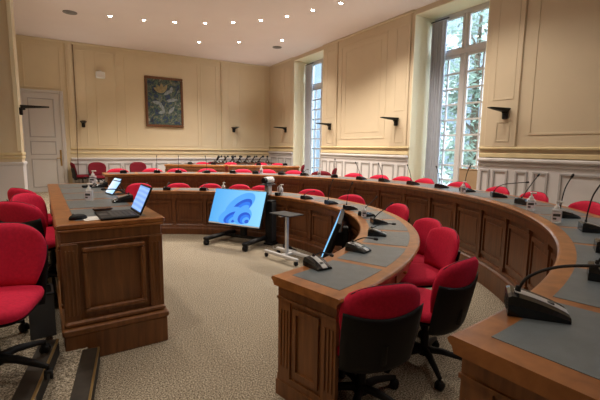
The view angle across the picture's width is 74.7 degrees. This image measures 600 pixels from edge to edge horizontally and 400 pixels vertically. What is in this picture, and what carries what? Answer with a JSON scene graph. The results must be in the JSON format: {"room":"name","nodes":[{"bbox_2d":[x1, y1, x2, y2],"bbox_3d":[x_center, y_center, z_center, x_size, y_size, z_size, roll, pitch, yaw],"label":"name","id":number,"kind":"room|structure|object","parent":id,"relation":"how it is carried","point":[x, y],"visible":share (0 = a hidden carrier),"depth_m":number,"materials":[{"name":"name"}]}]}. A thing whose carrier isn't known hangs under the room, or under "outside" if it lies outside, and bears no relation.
{"room":"assembly chamber","nodes":[
{"label":"assembly chamber","id":0,"kind":"room"},
{"bbox_2d":[0,0,24,161],"bbox_3d":[-5.151,-1.661,6.891,0.376,4.380,0.530,-4,9,-30],"label":"wall pier","id":1,"kind":"object","parent":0,"point":[8,142],"visible":0.38,"depth_m":6.69,"materials":[{"name":"beige paint"}]},
{"bbox_2d":[0,152,25,158],"bbox_3d":[-5.151,-0.793,7.008,0.395,0.110,0.575,-4,9,-30],"label":"rail","id":2,"kind":"object","parent":1,"relation":"attached to","point":[23,153],"visible":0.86,"depth_m":6.79,"materials":[{"name":"beige paint"}]},
{"bbox_2d":[5,0,21,150],"bbox_3d":[-4.862,-2.326,6.649,0.065,2.970,0.025,-4,9,-30],"label":"trim","id":3,"kind":"structure","parent":1,"relation":"attached to","point":[8,5],"depth_m":6.67,"materials":[{"name":"beige paint"}]},
{"bbox_2d":[0,161,27,201],"bbox_3d":[-5.154,-0.191,7.087,0.405,1.005,0.590,-4,9,-30],"label":"trim","id":4,"kind":"structure","parent":1,"relation":"attached to","point":[12,174],"depth_m":6.82,"materials":[{"name":"white paint"}]},
{"bbox_2d":[19,105,48,114],"bbox_3d":[-4.761,-1.602,7.050,0.450,0.172,0.170,-4,9,-30],"label":"wall lamp","id":5,"kind":"object","parent":1,"relation":"attached to","point":[22,107],"visible":1,"depth_m":6.94,"materials":[{"name":"black plastic"}]},
{"bbox_2d":[0,192,87,399],"bbox_3d":[-2.499,0.878,3.852,1.659,0.205,17.300,-4,9,-30],"label":"floor","id":6,"kind":"structure","parent":0,"point":[60,387],"depth_m":2.45,"materials":[{"name":"beige carpet"}]},
{"bbox_2d":[16,320,29,331],"bbox_3d":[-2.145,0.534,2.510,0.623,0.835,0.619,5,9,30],"label":"caster","id":7,"kind":"object","parent":6,"relation":"on","point":[24,326],"visible":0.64,"depth_m":2.75,"materials":[{"name":"black plastic"}]},
{"bbox_2d":[0,222,52,380],"bbox_3d":[-1.695,0.589,2.136,0.619,0.835,0.622,-2,8,-18],"label":"swivel chair","id":8,"kind":"object","parent":6,"relation":"on","point":[23,249],"visible":1,"depth_m":2.33,"materials":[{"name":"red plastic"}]},
{"bbox_2d":[0,201,57,277],"bbox_3d":[-2.350,0.390,3.586,0.619,0.835,0.623,2,8,10],"label":"swivel chair","id":9,"kind":"object","parent":6,"relation":"on","point":[10,211],"visible":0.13,"depth_m":3.26,"materials":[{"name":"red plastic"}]},
{"bbox_2d":[6,188,52,226],"bbox_3d":[-2.991,0.249,4.596,0.619,0.835,0.623,3,8,20],"label":"swivel chair","id":10,"kind":"object","parent":6,"relation":"on","point":[12,191],"visible":0.09,"depth_m":4.28,"materials":[{"name":"red fabric"}]},
{"bbox_2d":[10,193,56,283],"bbox_3d":[-2.420,0.355,3.849,0.623,0.835,0.619,1,7,0],"label":"swivel chair","id":11,"kind":"object","parent":6,"relation":"on","point":[33,199],"visible":0.19,"depth_m":3.87,"materials":[{"name":"red fabric"}]},
{"bbox_2d":[11,339,59,399],"bbox_3d":[-1.342,1.105,1.817,0.108,0.113,1.802,-2,8,-22],"label":"edging","id":12,"kind":"object","parent":6,"relation":"attached to","point":[32,384],"visible":0.85,"depth_m":2.23,"materials":[{"name":"brown wood"}]},
{"bbox_2d":[29,283,56,339],"bbox_3d":[-1.802,0.773,2.741,0.160,0.310,0.220,-4,9,-34],"label":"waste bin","id":13,"kind":"object","parent":6,"relation":"on","point":[42,320],"visible":0.61,"depth_m":2.67,"materials":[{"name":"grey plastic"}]},
{"bbox_2d":[70,162,88,182],"bbox_3d":[-6.198,-0.664,11.244,0.622,0.835,0.619,-4,9,-35],"label":"swivel chair","id":14,"kind":"object","parent":6,"relation":"on","point":[75,176],"visible":0.54,"depth_m":11.00,"materials":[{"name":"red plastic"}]},
{"bbox_2d":[70,347,99,399],"bbox_3d":[-1.119,1.195,1.942,0.108,0.108,1.770,-2,8,-23],"label":"edging","id":15,"kind":"object","parent":6,"relation":"attached to","point":[84,386],"visible":1,"depth_m":2.42,"materials":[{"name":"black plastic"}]},
{"bbox_2d":[16,37,269,182],"bbox_3d":[-4.130,-2.406,12.710,8.620,4.770,0.300,-4,9,-30],"label":"wall","id":16,"kind":"structure","parent":0,"point":[40,62],"depth_m":12.13,"materials":[{"name":"beige paint"}]},
{"bbox_2d":[72,44,78,173],"bbox_3d":[-6.375,-2.313,11.182,0.019,4.075,0.081,2,8,8],"label":"cable","id":17,"kind":"object","parent":16,"relation":"attached to","point":[72,44],"visible":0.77,"depth_m":11.16,"materials":[{"name":"brown plastic"}]},
{"bbox_2d":[15,34,268,67],"bbox_3d":[-4.274,-4.511,12.129,7.420,0.051,0.051,-4,9,-30],"label":"crown molding","id":18,"kind":"structure","parent":16,"relation":"attached to","point":[23,36],"depth_m":11.69,"materials":[{"name":"beige paint"}]},
{"bbox_2d":[20,41,264,147],"bbox_3d":[-4.330,-3.049,12.324,7.120,2.700,0.010,-4,9,-30],"label":"panels","id":19,"kind":"object","parent":16,"relation":"attached to","point":[21,42],"visible":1,"depth_m":11.75,"materials":[{"name":"beige paint"}]},
{"bbox_2d":[64,43,228,148],"bbox_3d":[-4.484,-3.071,12.209,4.740,2.930,0.046,-4,9,-30],"label":"trim","id":20,"kind":"structure","parent":16,"relation":"attached to","point":[67,46],"depth_m":11.24,"materials":[{"name":"beige paint"}]},
{"bbox_2d":[144,75,183,127],"bbox_3d":[-4.249,-3.064,12.333,1.150,1.530,0.061,-4,7,-30],"label":"painting","id":21,"kind":"object","parent":16,"relation":"attached to","point":[163,95],"visible":1,"depth_m":12.31,"materials":[{"name":"fabric"}]},
{"bbox_2d":[71,148,268,154],"bbox_3d":[-3.830,-1.577,12.800,6.300,0.170,0.046,-4,9,-30],"label":"trim rail","id":22,"kind":"object","parent":16,"relation":"attached to","point":[71,148],"visible":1,"depth_m":12.31,"materials":[{"name":"beige paint"}]},
{"bbox_2d":[71,158,269,182],"bbox_3d":[-3.834,-0.909,12.881,6.300,0.955,0.061,-4,9,-30],"label":"trim","id":23,"kind":"structure","parent":16,"relation":"attached to","point":[82,168],"depth_m":12.16,"materials":[{"name":"white paint"}]},
{"bbox_2d":[74,162,268,182],"bbox_3d":[-3.830,-0.936,12.880,6.210,0.580,0.021,-4,9,-30],"label":"panels","id":24,"kind":"object","parent":16,"relation":"attached to","point":[86,164],"visible":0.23,"depth_m":11.76,"materials":[{"name":"grey"}]},
{"bbox_2d":[13,0,438,66],"bbox_3d":[-0.072,-3.600,4.650,7.740,0.200,17.900,-4,9,-30],"label":"ceiling","id":25,"kind":"structure","parent":0,"point":[305,30],"depth_m":9.14,"materials":[{"name":"paint"}]},
{"bbox_2d":[50,234,504,399],"bbox_3d":[0.172,0.936,5.422,8.800,0.250,17.900,-4,9,-30],"label":"floor","id":26,"kind":"structure","parent":0,"point":[221,300],"depth_m":3.06,"materials":[{"name":"beige carpet"}]},
{"bbox_2d":[47,182,168,356],"bbox_3d":[-2.232,0.442,4.217,0.713,0.982,3.368,-4,9,-33],"label":"presiding desk","id":27,"kind":"object","parent":26,"relation":"on","point":[110,280],"visible":0.89,"depth_m":2.88,"materials":[{"name":"brown wood"}]},
{"bbox_2d":[69,214,86,219],"bbox_3d":[-1.593,0.117,2.818,0.120,0.042,0.068,-6,10,-40],"label":"computer mouse","id":28,"kind":"object","parent":27,"relation":"on","point":[73,216],"visible":1,"depth_m":2.79,"materials":[{"name":"black plastic"}]},
{"bbox_2d":[84,177,107,187],"bbox_3d":[-2.601,-0.230,5.004,0.268,0.136,0.140,-4,9,-30],"label":"desk microphone","id":29,"kind":"object","parent":27,"relation":"on","point":[104,183],"visible":1,"depth_m":4.99,"materials":[{"name":"black"}]},
{"bbox_2d":[93,206,112,210],"bbox_3d":[-1.612,0.072,3.209,0.142,0.030,0.052,-6,10,-40],"label":"case","id":30,"kind":"object","parent":27,"relation":"on","point":[105,208],"visible":1,"depth_m":3.19,"materials":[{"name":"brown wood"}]},
{"bbox_2d":[105,180,124,194],"bbox_3d":[-2.026,-0.139,4.322,0.159,0.148,0.260,-6,10,-42],"label":"tablet","id":31,"kind":"object","parent":27,"relation":"on","point":[115,184],"visible":1,"depth_m":4.29,"materials":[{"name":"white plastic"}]},
{"bbox_2d":[101,188,133,202],"bbox_3d":[-1.727,-0.049,3.708,0.268,0.136,0.140,-4,9,-30],"label":"desk microphone","id":32,"kind":"object","parent":27,"relation":"on","point":[128,197],"visible":1,"depth_m":3.69,"materials":[{"name":"black"}]},
{"bbox_2d":[94,184,152,220],"bbox_3d":[-1.349,0.006,2.996,0.361,0.222,0.340,-4,9,-34],"label":"laptop","id":33,"kind":"object","parent":27,"relation":"on","point":[144,191],"visible":1,"depth_m":2.97,"materials":[{"name":"black plastic"}]},
{"bbox_2d":[125,183,150,198],"bbox_3d":[-2.870,0.140,7.016,0.619,0.835,0.622,-2,8,-19],"label":"swivel chair","id":34,"kind":"object","parent":26,"relation":"on","point":[133,188],"visible":0.12,"depth_m":7.16,"materials":[{"name":"red fabric"}]},
{"bbox_2d":[167,183,189,187],"bbox_3d":[-2.235,0.135,7.118,0.619,0.835,0.622,0,8,-8],"label":"swivel chair","id":35,"kind":"object","parent":26,"relation":"on","point":[174,185],"visible":0.16,"depth_m":7.32,"materials":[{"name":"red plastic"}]},
{"bbox_2d":[199,183,220,187],"bbox_3d":[-1.696,0.143,7.113,0.619,0.835,0.623,2,8,6],"label":"swivel chair","id":36,"kind":"object","parent":26,"relation":"on","point":[209,185],"visible":0.09,"depth_m":7.31,"materials":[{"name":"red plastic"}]},
{"bbox_2d":[203,188,268,251],"bbox_3d":[-0.966,0.269,6.160,0.994,0.853,0.748,5,8,28],"label":"display screen","id":37,"kind":"object","parent":26,"relation":"on","point":[244,209],"visible":0.91,"depth_m":6.09,"materials":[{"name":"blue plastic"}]},
{"bbox_2d":[229,184,250,189],"bbox_3d":[-1.173,0.163,7.012,0.619,0.835,0.623,3,8,16],"label":"swivel chair","id":38,"kind":"object","parent":26,"relation":"on","point":[237,186],"visible":0.09,"depth_m":7.21,"materials":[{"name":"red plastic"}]},
{"bbox_2d":[263,200,277,245],"bbox_3d":[-0.459,0.350,6.173,0.160,0.700,0.180,5,9,30],"label":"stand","id":39,"kind":"object","parent":26,"relation":"on","point":[270,219],"visible":0.98,"depth_m":6.12,"materials":[{"name":"black plastic"}]},
{"bbox_2d":[272,202,275,240],"bbox_3d":[-0.406,0.340,6.141,0.005,0.610,0.120,5,9,30],"label":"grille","id":40,"kind":"object","parent":39,"relation":"attached to","point":[273,203],"depth_m":6.14,"materials":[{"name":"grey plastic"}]},
{"bbox_2d":[145,188,419,399],"bbox_3d":[-0.364,0.454,5.155,2.482,0.762,6.061,-4,9,-30],"label":"curved desk","id":41,"kind":"object","parent":26,"relation":"on","point":[310,300],"visible":0.66,"depth_m":2.58,"materials":[{"name":"brown wood"}]},
{"bbox_2d":[260,177,275,194],"bbox_3d":[-0.510,-0.224,6.271,0.140,0.289,0.250,5,9,30],"label":"camera","id":42,"kind":"object","parent":41,"relation":"on","point":[267,182],"visible":0.96,"depth_m":6.23,"materials":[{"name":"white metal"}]},
{"bbox_2d":[303,252,333,271],"bbox_3d":[0.135,0.371,2.454,0.122,0.118,0.233,-4,9,-33],"label":"desk microphone","id":43,"kind":"object","parent":41,"relation":"on","point":[315,262],"visible":1,"depth_m":2.46,"materials":[{"name":"black"}]},
{"bbox_2d":[324,179,337,204],"bbox_3d":[0.430,-0.117,5.331,0.157,0.345,0.122,-3,8,-26],"label":"desk microphone","id":44,"kind":"object","parent":41,"relation":"on","point":[328,202],"visible":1,"depth_m":5.31,"materials":[{"name":"black"}]},
{"bbox_2d":[343,182,357,209],"bbox_3d":[0.629,-0.054,4.870,0.157,0.345,0.122,-1,8,-16],"label":"desk microphone","id":45,"kind":"object","parent":41,"relation":"on","point":[345,207],"visible":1,"depth_m":4.85,"materials":[{"name":"black"}]},
{"bbox_2d":[345,237,377,253],"bbox_3d":[0.463,0.320,2.874,0.233,0.118,0.122,6,9,37],"label":"desk microphone","id":46,"kind":"object","parent":41,"relation":"on","point":[352,246],"visible":1,"depth_m":2.87,"materials":[{"name":"black"}]},
{"bbox_2d":[358,196,377,216],"bbox_3d":[0.784,0.069,4.434,0.220,0.220,0.122,-3,8,-25],"label":"desk microphone","id":47,"kind":"object","parent":41,"relation":"on","point":[368,214],"visible":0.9,"depth_m":4.40,"materials":[{"name":"black plastic"}]},
{"bbox_2d":[370,202,392,224],"bbox_3d":[0.833,0.130,3.968,0.220,0.220,0.122,0,8,-6],"label":"desk microphone","id":48,"kind":"object","parent":41,"relation":"on","point":[375,221],"visible":0.98,"depth_m":3.93,"materials":[{"name":"black plastic"}]},
{"bbox_2d":[368,223,395,236],"bbox_3d":[0.715,0.252,3.421,0.233,0.118,0.122,3,8,15],"label":"desk microphone","id":49,"kind":"object","parent":41,"relation":"on","point":[372,231],"visible":1,"depth_m":3.39,"materials":[{"name":"black plastic"}]},
{"bbox_2d":[264,211,309,265],"bbox_3d":[-0.184,0.496,5.313,0.282,0.639,0.660,-6,10,-44],"label":"trolley","id":50,"kind":"object","parent":26,"relation":"on","point":[286,214],"visible":0.87,"depth_m":5.29,"materials":[{"name":"grey metal"}]},
{"bbox_2d":[269,211,302,217],"bbox_3d":[-0.185,0.188,5.269,0.270,0.015,0.400,-6,10,-44],"label":"shelf","id":51,"kind":"object","parent":50,"relation":"attached to","point":[280,213],"depth_m":5.21,"materials":[{"name":"grey plastic"}]},
{"bbox_2d":[298,189,324,196],"bbox_3d":[0.130,0.267,6.346,0.619,0.835,0.623,2,8,12],"label":"swivel chair","id":52,"kind":"object","parent":26,"relation":"on","point":[317,192],"visible":0.14,"depth_m":6.54,"materials":[{"name":"red fabric"}]},
{"bbox_2d":[321,209,348,257],"bbox_3d":[0.377,0.548,4.484,0.748,0.769,0.994,2,8,9],"label":"monitor","id":53,"kind":"object","parent":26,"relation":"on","point":[337,237],"visible":0.19,"depth_m":4.21,"materials":[{"name":"black plastic"}]},
{"bbox_2d":[102,172,599,399],"bbox_3d":[0.116,0.321,5.427,4.513,0.966,8.856,-4,9,-30],"label":"curved desk","id":54,"kind":"object","parent":26,"relation":"on","point":[504,357],"visible":0.66,"depth_m":2.69,"materials":[{"name":"brown wood"}]},
{"bbox_2d":[490,181,528,197],"bbox_3d":[2.456,-0.126,4.597,0.394,0.197,0.129,3,8,15],"label":"desk microphone","id":55,"kind":"object","parent":54,"relation":"on","point":[493,193],"visible":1,"depth_m":4.59,"materials":[{"name":"black"}]},
{"bbox_2d":[514,173,539,204],"bbox_3d":[2.372,-0.116,4.060,0.238,0.314,0.129,-2,8,-17],"label":"desk microphone","id":56,"kind":"object","parent":54,"relation":"on","point":[522,201],"visible":0.95,"depth_m":4.04,"materials":[{"name":"black"}]},
{"bbox_2d":[527,192,536,208],"bbox_3d":[2.116,0.013,3.592,0.074,0.172,0.054,5,9,30],"label":"pump bottle","id":57,"kind":"object","parent":54,"relation":"on","point":[530,205],"visible":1,"depth_m":3.58,"materials":[{"name":"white plastic"}]},
{"bbox_2d":[504,264,599,324],"bbox_3d":[0.911,0.282,1.265,0.428,0.214,0.140,4,8,23],"label":"desk microphone","id":58,"kind":"object","parent":54,"relation":"on","point":[519,302],"visible":1,"depth_m":1.28,"materials":[{"name":"black plastic"}]},
{"bbox_2d":[552,201,563,220],"bbox_3d":[1.953,0.091,2.982,0.074,0.172,0.054,5,9,30],"label":"pump bottle","id":59,"kind":"object","parent":54,"relation":"on","point":[555,216],"visible":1,"depth_m":2.97,"materials":[{"name":"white plastic"}]},
{"bbox_2d":[552,212,560,220],"bbox_3d":[1.949,0.119,2.986,0.071,0.115,0.074,-4,9,-30],"label":"label","id":60,"kind":"object","parent":59,"relation":"attached to","point":[555,216],"depth_m":2.97,"materials":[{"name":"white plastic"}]},
{"bbox_2d":[552,174,580,218],"bbox_3d":[2.213,-0.036,3.241,0.166,0.365,0.129,2,8,6],"label":"desk microphone","id":61,"kind":"object","parent":54,"relation":"on","point":[564,214],"visible":0.92,"depth_m":3.21,"materials":[{"name":"black"}]},
{"bbox_2d":[577,185,599,233],"bbox_3d":[2.019,0.036,2.670,0.166,0.365,0.129,4,8,23],"label":"desk microphone","id":62,"kind":"object","parent":54,"relation":"on","point":[583,226],"visible":1,"depth_m":2.66,"materials":[{"name":"black"}]},
{"bbox_2d":[587,258,599,281],"bbox_3d":[1.419,0.254,1.595,0.394,0.197,0.129,6,9,34],"label":"desk microphone","id":63,"kind":"object","parent":54,"relation":"on","point":[593,273],"visible":0.75,"depth_m":1.66,"materials":[{"name":"black plastic"}]},
{"bbox_2d":[593,238,599,252],"bbox_3d":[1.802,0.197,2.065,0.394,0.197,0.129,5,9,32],"label":"bottle","id":64,"kind":"object","parent":54,"relation":"on","point":[596,246],"visible":1,"depth_m":2.13,"materials":[{"name":"clear plastic"}]},
{"bbox_2d":[338,194,364,203],"bbox_3d":[0.627,0.363,5.665,0.619,0.835,0.623,5,9,32],"label":"swivel chair","id":65,"kind":"object","parent":26,"relation":"on","point":[351,197],"visible":0.09,"depth_m":5.82,"materials":[{"name":"red fabric"}]},
{"bbox_2d":[337,283,423,399],"bbox_3d":[0.361,0.801,2.299,0.619,0.835,0.622,-2,8,-18],"label":"swivel chair","id":66,"kind":"object","parent":26,"relation":"on","point":[379,324],"visible":0.88,"depth_m":2.02,"materials":[{"name":"black plastic"}]},
{"bbox_2d":[386,203,409,222],"bbox_3d":[0.997,0.473,4.864,0.622,0.835,0.619,-2,8,-21],"label":"swivel chair","id":67,"kind":"object","parent":26,"relation":"on","point":[401,210],"visible":0.14,"depth_m":4.89,"materials":[{"name":"red fabric"}]},
{"bbox_2d":[411,218,441,262],"bbox_3d":[1.036,0.607,3.847,0.622,0.835,0.619,-2,8,-17],"label":"swivel chair","id":68,"kind":"object","parent":26,"relation":"on","point":[423,226],"visible":0.14,"depth_m":3.92,"materials":[{"name":"red fabric"}]},
{"bbox_2d":[399,226,460,336],"bbox_3d":[1.018,0.663,3.419,0.622,0.835,0.619,-1,8,-11],"label":"swivel chair","id":69,"kind":"object","parent":26,"relation":"on","point":[442,243],"visible":0.48,"depth_m":3.38,"materials":[{"name":"red fabric"}]},
{"bbox_2d":[384,256,478,390],"bbox_3d":[0.871,0.749,2.746,0.619,0.835,0.622,-5,10,-38],"label":"swivel chair","id":70,"kind":"object","parent":26,"relation":"on","point":[446,306],"visible":0.64,"depth_m":2.48,"materials":[{"name":"red fabric"}]},
{"bbox_2d":[270,0,599,173],"bbox_3d":[3.555,-1.564,7.053,0.750,4.770,17.300,-4,9,-30],"label":"wall","id":71,"kind":"structure","parent":0,"point":[566,97],"depth_m":6.20,"materials":[{"name":"beige paint"}]},
{"bbox_2d":[268,151,292,164],"bbox_3d":[-0.708,-1.087,13.680,0.076,1.180,1.776,-4,9,-30],"label":"wainscoting","id":72,"kind":"structure","parent":71,"relation":"attached to","point":[284,155],"depth_m":13.56,"materials":[{"name":"white paint"}]},
{"bbox_2d":[268,146,292,151],"bbox_3d":[-0.688,-1.774,13.596,0.051,0.175,1.776,-4,9,-30],"label":"trim rail","id":73,"kind":"object","parent":71,"relation":"attached to","point":[288,150],"visible":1,"depth_m":13.47,"materials":[{"name":"beige paint"}]},
{"bbox_2d":[272,66,290,142],"bbox_3d":[-0.647,-3.199,13.411,0.009,2.450,1.400,-4,9,-30],"label":"panels","id":74,"kind":"object","parent":71,"relation":"attached to","point":[289,66],"visible":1,"depth_m":13.35,"materials":[{"name":"beige paint"}]},
{"bbox_2d":[293,49,323,170],"bbox_3d":[0.465,-2.328,12.163,0.581,4.066,1.702,-4,9,-30],"label":"trim","id":75,"kind":"structure","parent":71,"relation":"attached to","point":[299,64],"depth_m":12.75,"materials":[{"name":"beige paint"}]},
{"bbox_2d":[304,63,312,174],"bbox_3d":[0.275,-2.470,12.739,0.110,3.764,0.450,-4,9,-30],"label":"curtain","id":76,"kind":"object","parent":71,"relation":"attached to","point":[309,67],"visible":0.84,"depth_m":12.66,"materials":[{"name":"grey fabric"}]},
{"bbox_2d":[311,59,322,171],"bbox_3d":[0.726,-2.415,12.304,0.100,3.898,1.674,-4,9,-30],"label":"window","id":77,"kind":"structure","parent":71,"relation":"in","point":[316,86],"depth_m":12.46,"materials":[{"name":"grey paint"}]},
{"bbox_2d":[313,61,321,84],"bbox_3d":[0.532,-3.998,12.473,0.055,0.668,0.692,-4,9,-30],"label":"window pane","id":78,"kind":"object","parent":77,"relation":"attached to","point":[315,62],"depth_m":12.30,"materials":[{"name":"clear glass"}]},
{"bbox_2d":[269,9,414,67],"bbox_3d":[3.237,-3.684,6.572,0.051,0.051,17.300,-4,9,-30],"label":"crown molding","id":79,"kind":"structure","parent":71,"relation":"attached to","point":[411,11],"depth_m":9.47,"materials":[{"name":"beige paint"}]},
{"bbox_2d":[321,160,404,178],"bbox_3d":[1.454,-0.586,9.997,0.019,0.770,3.300,-4,9,-30],"label":"panels","id":80,"kind":"object","parent":71,"relation":"attached to","point":[368,163],"visible":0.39,"depth_m":9.80,"materials":[{"name":"grey wood"}]},
{"bbox_2d":[320,153,407,179],"bbox_3d":[1.446,-0.575,9.994,0.076,1.180,3.416,-4,9,-30],"label":"trim","id":81,"kind":"structure","parent":71,"relation":"attached to","point":[371,158],"depth_m":9.65,"materials":[{"name":"white paint"}]},
{"bbox_2d":[321,146,408,154],"bbox_3d":[1.466,-1.262,9.910,0.051,0.175,3.416,-4,9,-30],"label":"trim rail","id":82,"kind":"object","parent":71,"relation":"attached to","point":[324,151],"visible":1,"depth_m":9.71,"materials":[{"name":"beige paint"}]},
{"bbox_2d":[323,13,412,146],"bbox_3d":[1.502,-2.733,9.703,0.037,2.795,3.220,-4,9,-30],"label":"panels","id":83,"kind":"object","parent":71,"relation":"attached to","point":[402,26],"visible":1,"depth_m":8.74,"materials":[{"name":"beige paint"}]},
{"bbox_2d":[424,17,449,183],"bbox_3d":[2.876,-1.863,8.370,0.110,3.764,0.450,-4,9,-30],"label":"curtain","id":84,"kind":"object","parent":71,"relation":"attached to","point":[439,30],"visible":0.87,"depth_m":8.30,"materials":[{"name":"grey fabric"}]},
{"bbox_2d":[408,0,489,181],"bbox_3d":[3.030,-1.719,7.774,0.581,4.066,1.702,-4,9,-30],"label":"trim","id":85,"kind":"structure","parent":71,"relation":"attached to","point":[422,36],"depth_m":8.36,"materials":[{"name":"beige paint"}]},
{"bbox_2d":[458,168,477,188],"bbox_3d":[3.272,-0.122,7.589,0.040,0.955,0.520,-4,9,-30],"label":"wooden board","id":86,"kind":"object","parent":85,"relation":"in","point":[471,178],"visible":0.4,"depth_m":7.55,"materials":[{"name":"brown wood"}]},
{"bbox_2d":[435,1,489,183],"bbox_3d":[3.291,-1.806,7.915,0.100,3.898,1.674,-4,9,-30],"label":"window","id":87,"kind":"structure","parent":71,"relation":"in","point":[464,52],"depth_m":7.87,"materials":[{"name":"grey paint"}]},
{"bbox_2d":[446,13,465,51],"bbox_3d":[3.098,-3.389,8.085,0.055,0.668,0.692,-4,9,-30],"label":"window pane","id":88,"kind":"object","parent":87,"relation":"attached to","point":[458,15],"depth_m":7.82,"materials":[{"name":"clear glass"}]},
{"bbox_2d":[467,5,488,46],"bbox_3d":[3.509,-3.291,7.380,0.055,0.668,0.772,-4,9,-30],"label":"window pane","id":89,"kind":"object","parent":87,"relation":"attached to","point":[483,7],"depth_m":7.64,"materials":[{"name":"clear glass"}]},
{"bbox_2d":[476,158,599,206],"bbox_3d":[4.012,0.034,5.605,0.076,1.180,3.416,-4,9,-30],"label":"trim","id":90,"kind":"structure","parent":71,"relation":"attached to","point":[578,189],"depth_m":5.97,"materials":[{"name":"white paint"}]},
{"bbox_2d":[478,147,599,159],"bbox_3d":[4.032,-0.653,5.521,0.051,0.175,3.416,-4,9,-30],"label":"trim rail","id":91,"kind":"object","parent":71,"relation":"attached to","point":[505,155],"visible":1,"depth_m":6.00,"materials":[{"name":"beige paint"}]},
{"bbox_2d":[479,169,599,203],"bbox_3d":[3.979,0.014,5.676,0.019,0.770,3.140,-4,9,-30],"label":"panels","id":92,"kind":"object","parent":71,"relation":"attached to","point":[481,170],"visible":0.46,"depth_m":6.27,"materials":[{"name":"grey"}]},
{"bbox_2d":[484,0,599,146],"bbox_3d":[4.025,-2.133,5.382,0.042,2.795,3.100,-4,9,-30],"label":"panels","id":93,"kind":"object","parent":71,"relation":"attached to","point":[509,17],"visible":1,"depth_m":6.44,"materials":[{"name":"beige paint"}]},
{"bbox_2d":[487,107,510,118],"bbox_3d":[3.215,-1.411,6.385,0.450,0.172,0.170,-4,9,-30],"label":"wall lamp","id":94,"kind":"object","parent":93,"relation":"attached to","point":[505,111],"visible":1,"depth_m":6.39,"materials":[{"name":"black plastic"}]},
{"bbox_3d":[0.676,0.679,5.681,5.841,0.205,17.300,-4,9,-30],"label":"floor","id":95,"kind":"structure","parent":0,"visible":0},
{"bbox_2d":[88,162,105,181],"bbox_3d":[-5.681,-0.637,11.085,0.619,0.835,0.622,-4,9,-35],"label":"swivel chair","id":96,"kind":"object","parent":95,"relation":"on","point":[100,168],"visible":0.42,"depth_m":11.21,"materials":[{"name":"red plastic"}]},
{"bbox_2d":[129,162,145,171],"bbox_3d":[-4.751,-0.695,11.620,0.619,0.835,0.622,-4,9,-30],"label":"swivel chair","id":97,"kind":"object","parent":95,"relation":"on","point":[135,166],"visible":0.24,"depth_m":11.78,"materials":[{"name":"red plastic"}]},
{"bbox_2d":[164,164,228,171],"bbox_3d":[-3.069,-0.669,11.763,1.792,0.792,0.548,1,7,1],"label":"desk","id":98,"kind":"object","parent":95,"relation":"on","point":[188,167],"visible":0.29,"depth_m":11.48,"materials":[{"name":"brown wood"}]},
{"bbox_2d":[227,165,299,172],"bbox_3d":[-1.067,-0.640,11.741,2.120,0.792,0.548,1,7,1],"label":"desk","id":99,"kind":"object","parent":95,"relation":"on","point":[277,168],"visible":0.2,"depth_m":11.45,"materials":[{"name":"brown wood"}]},
{"bbox_2d":[392,176,412,180],"bbox_3d":[1.615,0.020,6.800,0.622,0.835,0.619,-5,10,-39],"label":"swivel chair","id":100,"kind":"object","parent":95,"relation":"on","point":[400,178],"visible":0.09,"depth_m":6.93,"materials":[{"name":"red fabric"}]},
{"bbox_2d":[415,178,433,183],"bbox_3d":[1.850,0.069,6.451,0.622,0.835,0.619,-3,8,-27],"label":"swivel chair","id":101,"kind":"object","parent":95,"relation":"on","point":[422,180],"visible":0.09,"depth_m":6.52,"materials":[{"name":"red fabric"}]},
{"bbox_2d":[447,182,470,188],"bbox_3d":[2.164,0.157,5.809,0.622,0.835,0.619,-3,8,-27],"label":"swivel chair","id":102,"kind":"object","parent":95,"relation":"on","point":[455,184],"visible":0.06,"depth_m":5.90,"materials":[{"name":"red fabric"}]},
{"bbox_2d":[486,186,509,194],"bbox_3d":[2.370,0.243,5.179,0.622,0.835,0.619,-1,8,-12],"label":"swivel chair","id":103,"kind":"object","parent":95,"relation":"on","point":[500,189],"visible":0.07,"depth_m":5.17,"materials":[{"name":"red fabric"}]},
{"bbox_2d":[519,191,548,202],"bbox_3d":[2.482,0.323,4.577,0.622,0.835,0.619,0,8,-9],"label":"swivel chair","id":104,"kind":"object","parent":95,"relation":"on","point":[540,196],"visible":0.09,"depth_m":4.53,"materials":[{"name":"red fabric"}]},
{"bbox_2d":[568,201,599,215],"bbox_3d":[2.488,0.427,3.787,0.623,0.835,0.619,1,7,-1],"label":"swivel chair","id":105,"kind":"object","parent":95,"relation":"on","point":[581,205],"visible":0.03,"depth_m":3.76,"materials":[{"name":"red fabric"}]},
{"bbox_3d":[-3.320,-1.134,3.093,0.300,4.770,17.300,-4,9,-30],"label":"wall","id":106,"kind":"structure","parent":0,"visible":0},
{"bbox_2d":[20,88,68,191],"bbox_3d":[-7.061,-1.614,10.861,1.020,2.795,0.123,-4,9,-30],"label":"door","id":107,"kind":"structure","parent":106,"relation":"in","point":[44,136],"depth_m":10.86,"materials":[{"name":"grey paint"}]},
{"label":"outside","id":108,"kind":"structure","parent":0,"visible":0},
{"bbox_3d":[21.658,1.944,30.430,52.400,0.200,90.000,-4,9,-30],"label":"ground","id":109,"kind":"structure","parent":108,"visible":0},
{"bbox_2d":[312,63,321,172],"bbox_3d":[1.625,-6.620,37.596,8.600,14.400,12.200,-4,9,-30],"label":"building","id":110,"kind":"structure","parent":109,"relation":"on","point":[317,68],"depth_m":30.67,"materials":[{"name":"glass"}]},
{"bbox_2d":[438,9,488,183],"bbox_3d":[6.606,-2.568,14.407,5.326,12.537,6.742,4,8,26],"label":"tree","id":111,"kind":"object","parent":109,"relation":"on","point":[470,158],"visible":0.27,"depth_m":13.92,"materials":[{"name":"green plant"}]},
{"bbox_2d":[438,9,488,185],"bbox_3d":[21.353,-6.154,24.462,8.600,17.400,30.600,-4,9,-30],"label":"building","id":112,"kind":"structure","parent":109,"relation":"on","point":[452,42],"depth_m":31.50,"materials":[{"name":"paint"}]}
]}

